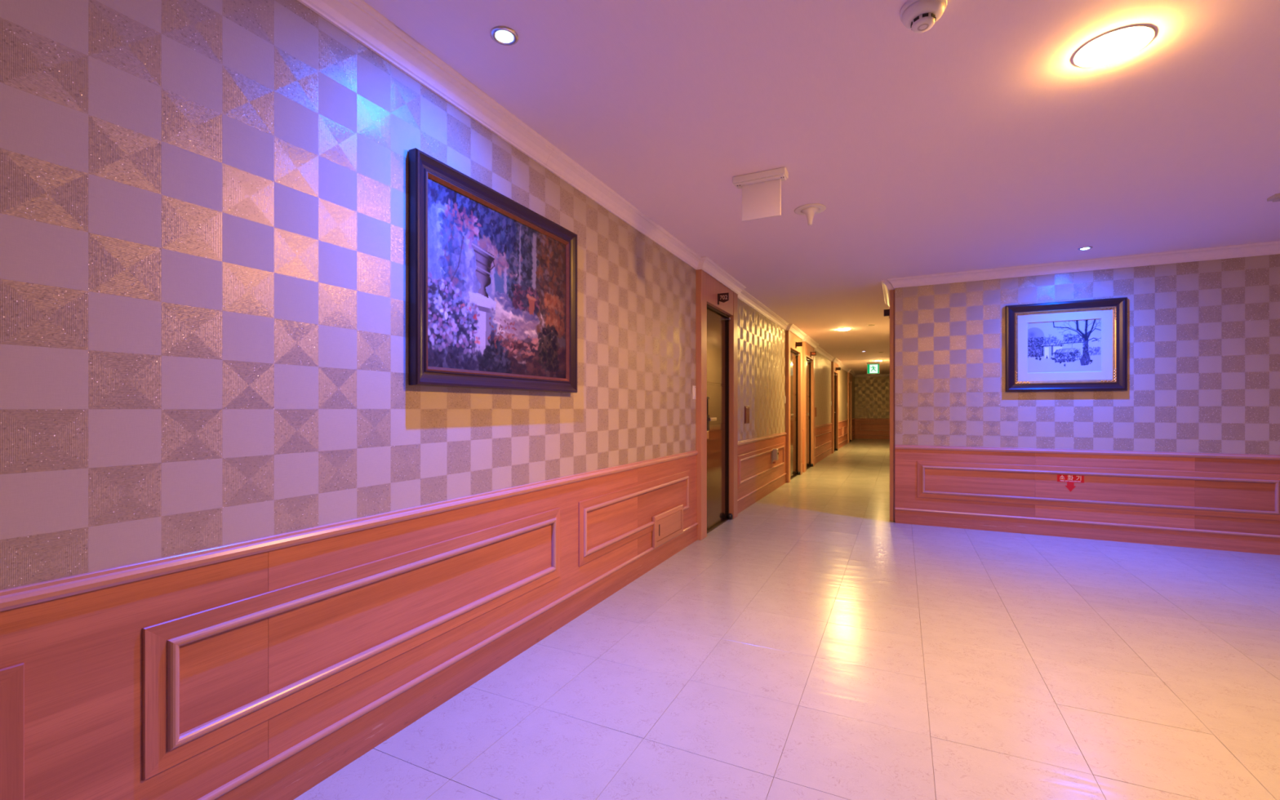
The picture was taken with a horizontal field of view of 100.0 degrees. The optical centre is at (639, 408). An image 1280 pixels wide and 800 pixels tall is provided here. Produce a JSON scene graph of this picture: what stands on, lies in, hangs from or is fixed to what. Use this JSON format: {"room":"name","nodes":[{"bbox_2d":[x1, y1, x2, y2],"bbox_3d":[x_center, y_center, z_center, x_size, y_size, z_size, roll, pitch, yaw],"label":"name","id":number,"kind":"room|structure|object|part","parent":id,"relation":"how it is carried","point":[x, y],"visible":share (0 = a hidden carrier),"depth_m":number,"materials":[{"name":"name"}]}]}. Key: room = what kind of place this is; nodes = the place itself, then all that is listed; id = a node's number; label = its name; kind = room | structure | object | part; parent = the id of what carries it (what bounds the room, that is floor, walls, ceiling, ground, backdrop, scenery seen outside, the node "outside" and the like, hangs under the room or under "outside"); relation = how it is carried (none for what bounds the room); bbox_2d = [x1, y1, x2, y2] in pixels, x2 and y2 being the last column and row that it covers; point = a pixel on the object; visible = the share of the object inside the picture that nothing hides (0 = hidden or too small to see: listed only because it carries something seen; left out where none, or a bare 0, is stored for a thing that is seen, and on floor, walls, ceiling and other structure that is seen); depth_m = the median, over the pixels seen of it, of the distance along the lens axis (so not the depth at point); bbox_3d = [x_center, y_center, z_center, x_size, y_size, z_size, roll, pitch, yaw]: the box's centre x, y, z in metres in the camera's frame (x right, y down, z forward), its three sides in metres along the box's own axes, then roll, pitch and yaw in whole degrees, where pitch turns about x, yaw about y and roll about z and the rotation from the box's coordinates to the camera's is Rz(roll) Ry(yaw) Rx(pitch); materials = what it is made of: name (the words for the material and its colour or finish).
{"room":"hotel hallway","nodes":[
{"label":"hotel hallway","id":0,"kind":"room"},
{"bbox_2d":[0,0,854,799],"bbox_3d":[2.776,-0.102,9.604,0.227,2.605,25.300,0,0,26],"label":"wall","id":1,"kind":"structure","parent":0,"point":[234,523],"depth_m":1.50,"materials":[{"name":"paper"}]},
{"bbox_3d":[-1.042,0.383,1.536,0.022,0.039,7.050,0,0,26],"label":"chair rail","id":2,"kind":"part","parent":1,"relation":"part of","materials":[{"name":"brown wood"}]},
{"bbox_2d":[408,147,577,392],"bbox_3d":[-0.591,-0.515,2.432,0.043,0.858,1.073,0,0,26],"label":"framed painting","id":3,"kind":"object","parent":1,"relation":"attached to","point":[493,279],"visible":1,"depth_m":2.29,"materials":[{"name":"multicoloured paint"}]},
{"bbox_3d":[-0.812,-0.515,1.977,0.042,0.858,0.060,0,0,26],"label":"frame rail","id":4,"kind":"part","parent":3,"relation":"part of","materials":[{"name":"black wood"}]},
{"bbox_3d":[-0.590,-0.116,2.432,0.042,0.060,1.073,0,0,26],"label":"frame rail","id":5,"kind":"part","parent":3,"relation":"part of","materials":[{"name":"black wood"}]},
{"bbox_3d":[-0.590,-0.914,2.432,0.042,0.060,1.073,0,0,26],"label":"frame rail","id":6,"kind":"part","parent":3,"relation":"part of","materials":[{"name":"black wood"}]},
{"bbox_3d":[-0.369,-0.515,2.887,0.042,0.858,0.060,0,0,26],"label":"frame rail","id":7,"kind":"part","parent":3,"relation":"part of","materials":[{"name":"black wood"}]},
{"bbox_2d":[196,434,855,799],"bbox_3d":[2.867,1.073,9.559,0.014,0.155,24.900,0,0,26],"label":"baseboard","id":8,"kind":"structure","parent":1,"relation":"attached to","point":[288,775],"depth_m":2.00,"materials":[{"name":"brown wood"}]},
{"bbox_2d":[297,0,856,377],"bbox_3d":[2.908,-1.262,9.539,0.122,0.087,24.900,0,0,26],"label":"crown molding","id":9,"kind":"structure","parent":1,"relation":"attached to","point":[357,19],"depth_m":2.34,"materials":[{"name":"paint"}]},
{"bbox_2d":[652,504,683,548],"bbox_3d":[0.220,0.888,4.102,0.021,0.224,0.560,0,0,26],"label":"access hatch","id":10,"kind":"object","parent":1,"relation":"attached to","point":[668,524],"visible":1,"depth_m":4.06,"materials":[{"name":"brown wood"}]},
{"bbox_3d":[0.105,0.888,3.866,0.021,0.224,0.034,0,0,26],"label":"frame","id":11,"kind":"part","parent":10,"relation":"part of","materials":[{"name":"brown wood"}]},
{"bbox_3d":[0.220,0.793,4.102,0.021,0.034,0.560,0,0,26],"label":"frame","id":12,"kind":"part","parent":10,"relation":"part of","materials":[{"name":"brown wood"}]},
{"bbox_3d":[0.218,0.888,4.103,0.017,0.150,0.486,0,0,26],"label":"door","id":13,"kind":"part","parent":10,"relation":"part of","materials":[{"name":"brown wood"}]},
{"bbox_3d":[0.220,0.983,4.102,0.021,0.034,0.560,0,0,26],"label":"frame","id":14,"kind":"part","parent":10,"relation":"part of","materials":[{"name":"brown wood"}]},
{"bbox_3d":[0.335,0.888,4.339,0.021,0.224,0.034,0,0,26],"label":"frame","id":15,"kind":"part","parent":10,"relation":"part of","materials":[{"name":"brown wood"}]},
{"bbox_2d":[692,385,695,399],"bbox_3d":[0.472,-0.140,4.658,0.012,0.120,0.070,0,0,26],"label":"light switch","id":16,"kind":"object","parent":1,"relation":"attached to","point":[693,386],"visible":1,"depth_m":4.64,"materials":[{"name":"white plastic"}]},
{"bbox_2d":[695,269,737,540],"bbox_3d":[0.723,-0.036,5.242,0.152,2.372,1.160,0,0,26],"label":"door","id":17,"kind":"structure","parent":1,"relation":"in","point":[716,325],"depth_m":5.22,"materials":[{"name":"brown wood"}]},
{"bbox_3d":[0.674,0.098,5.005,0.032,0.030,0.180,0,0,26],"label":"lever","id":18,"kind":"part","parent":17,"relation":"part of","materials":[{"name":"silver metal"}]},
{"bbox_3d":[0.725,-0.560,5.236,0.004,0.620,0.690,0,0,26],"label":"panel","id":19,"kind":"part","parent":17,"relation":"part of","materials":[{"name":"beige wood"}]},
{"bbox_3d":[0.725,-0.040,5.236,0.004,0.380,0.690,0,0,26],"label":"panel","id":20,"kind":"part","parent":17,"relation":"part of","materials":[{"name":"beige wood"}]},
{"bbox_3d":[0.725,0.630,5.236,0.004,0.840,0.690,0,0,26],"label":"panel","id":21,"kind":"part","parent":17,"relation":"part of","materials":[{"name":"brown wood"}]},
{"bbox_3d":[0.706,-0.959,5.251,0.094,0.022,0.860,0,0,26],"label":"frame","id":22,"kind":"part","parent":17,"relation":"part of","materials":[{"name":"brown wood"}]},
{"bbox_2d":[717,292,728,304],"bbox_3d":[0.790,-1.045,5.098,0.107,0.104,0.012,0,0,26],"label":"number sign","id":23,"kind":"object","parent":17,"relation":"attached to","point":[722,297],"visible":1,"depth_m":5.09,"materials":[{"name":"black plastic"}]},
{"bbox_3d":[0.886,0.090,5.629,0.088,2.120,0.022,0,0,26],"label":"frame","id":24,"kind":"part","parent":17,"relation":"part of","materials":[{"name":"brown metal"}]},
{"bbox_2d":[744,406,749,423],"bbox_3d":[1.249,0.070,6.254,0.014,0.200,0.190,0,0,26],"label":"wall plate","id":25,"kind":"object","parent":1,"relation":"attached to","point":[746,408],"visible":1,"depth_m":6.21,"materials":[{"name":"brown wood"}]},
{"bbox_3d":[1.640,0.383,7.048,0.022,0.039,2.890,0,0,26],"label":"chair rail","id":26,"kind":"part","parent":1,"relation":"part of","materials":[{"name":"brown wood"}]},
{"bbox_2d":[771,448,778,463],"bbox_3d":[1.878,0.657,7.449,0.083,0.205,0.110,0,0,26],"label":"emergency light","id":27,"kind":"object","parent":1,"relation":"attached to","point":[775,453],"visible":1,"depth_m":7.41,"materials":[{"name":"beige plastic"}]},
{"bbox_2d":[785,330,802,482],"bbox_3d":[2.519,-0.036,8.933,0.152,2.372,1.270,0,0,26],"label":"door","id":28,"kind":"structure","parent":1,"relation":"in","point":[793,356],"depth_m":9.04,"materials":[{"name":"brown wood"}]},
{"bbox_3d":[2.521,-0.560,8.927,0.004,0.620,0.800,0,0,26],"label":"panel","id":29,"kind":"part","parent":28,"relation":"part of","materials":[{"name":"brown wood"}]},
{"bbox_3d":[2.521,-0.040,8.927,0.004,0.380,0.800,0,0,26],"label":"panel","id":30,"kind":"part","parent":28,"relation":"part of","materials":[{"name":"brown wood"}]},
{"bbox_3d":[2.521,0.630,8.927,0.004,0.840,0.800,0,0,26],"label":"panel","id":31,"kind":"part","parent":28,"relation":"part of","materials":[{"name":"brown wood"}]},
{"bbox_3d":[2.706,0.090,9.369,0.088,2.120,0.022,0,0,26],"label":"frame","id":32,"kind":"part","parent":28,"relation":"part of","materials":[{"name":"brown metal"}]},
{"bbox_2d":[795,342,802,348],"bbox_3d":[2.628,-1.055,8.875,0.107,0.104,0.012,0,0,26],"label":"number sign","id":33,"kind":"object","parent":28,"relation":"attached to","point":[797,344],"visible":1,"depth_m":8.87,"materials":[{"name":"black plastic"}]},
{"bbox_3d":[2.633,-1.065,8.872,0.095,0.071,0.008,0,0,26],"label":"plate","id":34,"kind":"part","parent":33,"relation":"part of","materials":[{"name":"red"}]},
{"bbox_2d":[802,341,814,472],"bbox_3d":[3.193,-0.036,10.318,0.152,2.372,1.290,0,0,26],"label":"door","id":35,"kind":"structure","parent":1,"relation":"in","point":[808,362],"depth_m":10.45,"materials":[{"name":"brown wood"}]},
{"bbox_3d":[3.193,-0.560,10.307,0.004,0.620,0.730,0,0,26],"label":"panel","id":36,"kind":"part","parent":35,"relation":"part of","materials":[{"name":"brown wood"}]},
{"bbox_3d":[3.193,-0.040,10.307,0.004,0.380,0.730,0,0,26],"label":"panel","id":37,"kind":"part","parent":35,"relation":"part of","materials":[{"name":"brown wood"}]},
{"bbox_3d":[3.193,0.630,10.307,0.004,0.840,0.730,0,0,26],"label":"panel","id":38,"kind":"part","parent":35,"relation":"part of","materials":[{"name":"brown wood"}]},
{"bbox_3d":[3.363,0.090,10.718,0.088,2.120,0.022,0,0,26],"label":"frame","id":39,"kind":"part","parent":35,"relation":"part of","materials":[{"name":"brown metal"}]},
{"bbox_2d":[810,351,816,356],"bbox_3d":[3.323,-1.045,10.305,0.107,0.104,0.012,0,0,26],"label":"number sign","id":40,"kind":"object","parent":35,"relation":"attached to","point":[812,353],"visible":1,"depth_m":10.30,"materials":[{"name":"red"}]},
{"bbox_3d":[4.224,0.383,12.357,0.022,0.039,3.280,0,0,26],"label":"chair rail","id":41,"kind":"part","parent":1,"relation":"part of","materials":[{"name":"brown wood"}]},
{"bbox_2d":[831,361,838,453],"bbox_3d":[5.179,-0.036,14.400,0.152,2.372,1.230,0,0,26],"label":"door","id":42,"kind":"structure","parent":1,"relation":"in","point":[834,375],"depth_m":14.71,"materials":[{"name":"brown wood"}]},
{"bbox_3d":[5.358,0.090,14.818,0.088,2.120,0.022,0,0,26],"label":"frame","id":43,"kind":"part","parent":42,"relation":"part of","materials":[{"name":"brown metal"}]},
{"bbox_2d":[847,372,852,443],"bbox_3d":[7.185,-0.036,18.523,0.152,2.372,1.200,0,0,26],"label":"door","id":44,"kind":"structure","parent":1,"relation":"in","point":[849,375],"depth_m":18.07,"materials":[{"name":"brown wood"}]},
{"bbox_2d":[293,438,1279,799],"bbox_3d":[5.695,1.210,8.183,6.720,0.121,25.300,0,0,26],"label":"floor","id":45,"kind":"structure","parent":0,"point":[815,644],"depth_m":2.25,"materials":[{"name":"white tile"}]},
{"bbox_2d":[362,0,1279,374],"bbox_3d":[5.695,-1.355,8.183,6.720,0.100,25.300,0,0,26],"label":"ceiling","id":46,"kind":"structure","parent":0,"point":[975,140],"depth_m":2.47,"materials":[{"name":"painted plaster"}]},
{"bbox_2d":[490,26,518,45],"bbox_3d":[-0.474,-1.300,1.878,0.096,0.011,0.096,0,0,26],"label":"recessed light","id":47,"kind":"object","parent":46,"relation":"in","point":[502,35],"visible":1,"depth_m":1.87,"materials":[{"name":"white glass"}]},
{"bbox_2d":[732,167,788,221],"bbox_3d":[0.670,-1.183,2.994,0.295,0.245,0.084,0,0,26],"label":"hanging sign","id":48,"kind":"object","parent":46,"relation":"hanging from","point":[762,190],"visible":1,"depth_m":2.98,"materials":[{"name":"white plastic"}]},
{"bbox_3d":[0.675,-1.161,2.991,0.217,0.201,0.012,0,0,26],"label":"panel","id":49,"kind":"part","parent":48,"relation":"part of","materials":[{"name":"white plastic"}]},
{"bbox_2d":[794,203,826,225],"bbox_3d":[1.113,-1.254,3.512,0.200,0.103,0.200,0,0,26],"label":"sprinkler","id":50,"kind":"object","parent":46,"relation":"attached to","point":[809,211],"visible":1,"depth_m":3.49,"materials":[{"name":"white metal"}]},
{"bbox_2d":[838,328,849,330],"bbox_3d":[3.349,-1.296,8.824,0.186,0.018,0.186,0,0,26],"label":"recessed light","id":51,"kind":"object","parent":46,"relation":"in","point":[843,329],"visible":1,"depth_m":8.77,"materials":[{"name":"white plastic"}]},
{"bbox_2d":[866,359,879,373],"bbox_3d":[6.162,-1.113,14.184,0.320,0.385,0.080,0,0,26],"label":"exit sign","id":52,"kind":"object","parent":46,"relation":"hanging from","point":[872,367],"visible":1,"depth_m":14.15,"materials":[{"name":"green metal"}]},
{"bbox_2d":[899,0,946,33],"bbox_3d":[0.918,-1.270,1.741,0.136,0.070,0.136,0,0,26],"label":"smoke detector","id":53,"kind":"object","parent":46,"relation":"attached to","point":[917,15],"visible":1,"depth_m":1.72,"materials":[{"name":"white plastic"}]},
{"bbox_2d":[1077,246,1093,250],"bbox_3d":[3.616,-1.300,4.362,0.096,0.011,0.096,0,0,26],"label":"recessed light","id":54,"kind":"object","parent":46,"relation":"in","point":[1084,247],"visible":1,"depth_m":4.35,"materials":[{"name":"white glass"}]},
{"bbox_2d":[1072,24,1155,67],"bbox_3d":[1.704,-1.296,1.937,0.226,0.018,0.226,0,0,26],"label":"recessed light","id":55,"kind":"object","parent":46,"relation":"in","point":[1116,45],"visible":1,"depth_m":1.91,"materials":[{"name":"white glass"}]},
{"bbox_2d":[1266,193,1279,202],"bbox_3d":[4.008,-1.290,3.232,0.300,0.030,0.080,0,0,26],"label":"ceiling box","id":56,"kind":"object","parent":46,"relation":"attached to","point":[1276,197],"visible":1,"depth_m":3.28,"materials":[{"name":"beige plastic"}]},
{"bbox_2d":[854,376,889,439],"bbox_3d":[9.041,-0.102,20.497,1.563,2.605,0.227,0,0,26],"label":"wall","id":57,"kind":"structure","parent":0,"point":[872,394],"depth_m":20.48,"materials":[{"name":"paper"}]},
{"bbox_2d":[854,434,889,439],"bbox_3d":[8.997,1.073,20.405,1.563,0.155,0.014,0,0,26],"label":"baseboard","id":58,"kind":"structure","parent":57,"relation":"attached to","point":[856,436],"depth_m":20.48,"materials":[{"name":"brown wood"}]},
{"bbox_3d":[8.999,0.383,20.409,1.563,0.039,0.022,0,0,26],"label":"chair rail","id":59,"kind":"part","parent":57,"relation":"part of","materials":[{"name":"brown wood"}]},
{"bbox_2d":[855,373,889,377],"bbox_3d":[8.988,-1.262,20.387,1.563,0.087,0.072,0,0,26],"label":"crown molding","id":60,"kind":"structure","parent":57,"relation":"attached to","point":[878,375],"depth_m":20.45,"materials":[{"name":"paint"}]},
{"bbox_2d":[894,253,1279,535],"bbox_3d":[4.841,-0.102,4.413,4.957,2.605,0.227,0,0,26],"label":"wall","id":61,"kind":"structure","parent":0,"point":[1192,441],"depth_m":4.66,"materials":[{"name":"paper"}]},
{"bbox_2d":[1004,297,1127,391],"bbox_3d":[3.794,-0.557,4.805,0.872,0.801,0.034,0,0,26],"label":"framed print","id":62,"kind":"object","parent":61,"relation":"attached to","point":[1077,345],"visible":1,"depth_m":4.80,"materials":[{"name":"paper"},{"name":"dark wood"},{"name":"ink"}]},
{"bbox_3d":[3.434,-0.557,4.980,0.072,0.801,0.033,0,0,26],"label":"frame rail","id":63,"kind":"part","parent":62,"relation":"part of","materials":[{"name":"black wood"}]},
{"bbox_3d":[3.794,-0.922,4.805,0.872,0.072,0.033,0,0,26],"label":"frame rail","id":64,"kind":"part","parent":62,"relation":"part of","materials":[{"name":"black wood"}]},
{"bbox_3d":[3.794,-0.193,4.805,0.872,0.072,0.033,0,0,26],"label":"frame rail","id":65,"kind":"part","parent":62,"relation":"part of","materials":[{"name":"black wood"}]},
{"bbox_3d":[4.154,-0.557,4.630,0.072,0.801,0.033,0,0,26],"label":"frame rail","id":66,"kind":"part","parent":62,"relation":"part of","materials":[{"name":"black wood"}]},
{"bbox_2d":[1057,474,1084,491],"bbox_3d":[3.843,0.667,4.792,0.193,0.150,0.003,0,0,26],"label":"sticker","id":67,"kind":"object","parent":61,"relation":"attached to","point":[1070,480],"visible":1,"depth_m":4.79,"materials":[{"name":"red plastic"}]},
{"bbox_2d":[881,240,1279,306],"bbox_3d":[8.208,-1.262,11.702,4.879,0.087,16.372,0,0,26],"label":"crown molding","id":68,"kind":"structure","parent":61,"relation":"attached to","point":[1269,247],"depth_m":4.71,"materials":[{"name":"paint"}]},
{"bbox_2d":[894,507,1279,555],"bbox_3d":[4.706,1.073,4.366,4.757,0.155,0.014,0,0,26],"label":"baseboard","id":69,"kind":"structure","parent":61,"relation":"attached to","point":[1264,544],"depth_m":4.70,"materials":[{"name":"brown wood"}]},
{"bbox_3d":[4.708,0.383,4.370,4.757,0.039,0.022,0,0,26],"label":"chair rail","id":70,"kind":"part","parent":61,"relation":"part of","materials":[{"name":"brown wood"}]},
{"bbox_3d":[6.305,-0.103,12.890,0.227,2.605,16.300,0,0,26],"label":"wall","id":71,"kind":"structure","parent":0,"visible":0},
{"bbox_2d":[889,289,894,521],"bbox_3d":[2.876,-0.036,5.985,0.152,2.372,1.140,0,0,26],"label":"trim","id":72,"kind":"structure","parent":71,"relation":"in","point":[891,291],"depth_m":5.49,"materials":[{"name":"brown wood"}]},
{"bbox_2d":[884,308,889,318],"bbox_3d":[2.678,-1.030,5.814,0.067,0.104,0.012,0,0,26],"label":"number sign","id":73,"kind":"object","parent":72,"relation":"attached to","point":[886,312],"visible":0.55,"depth_m":5.81,"materials":[{"name":"black plastic"}]},
{"bbox_3d":[2.672,-1.040,5.817,0.055,0.071,0.008,0,0,26],"label":"plate","id":74,"kind":"part","parent":73,"relation":"part of","materials":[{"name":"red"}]}
]}

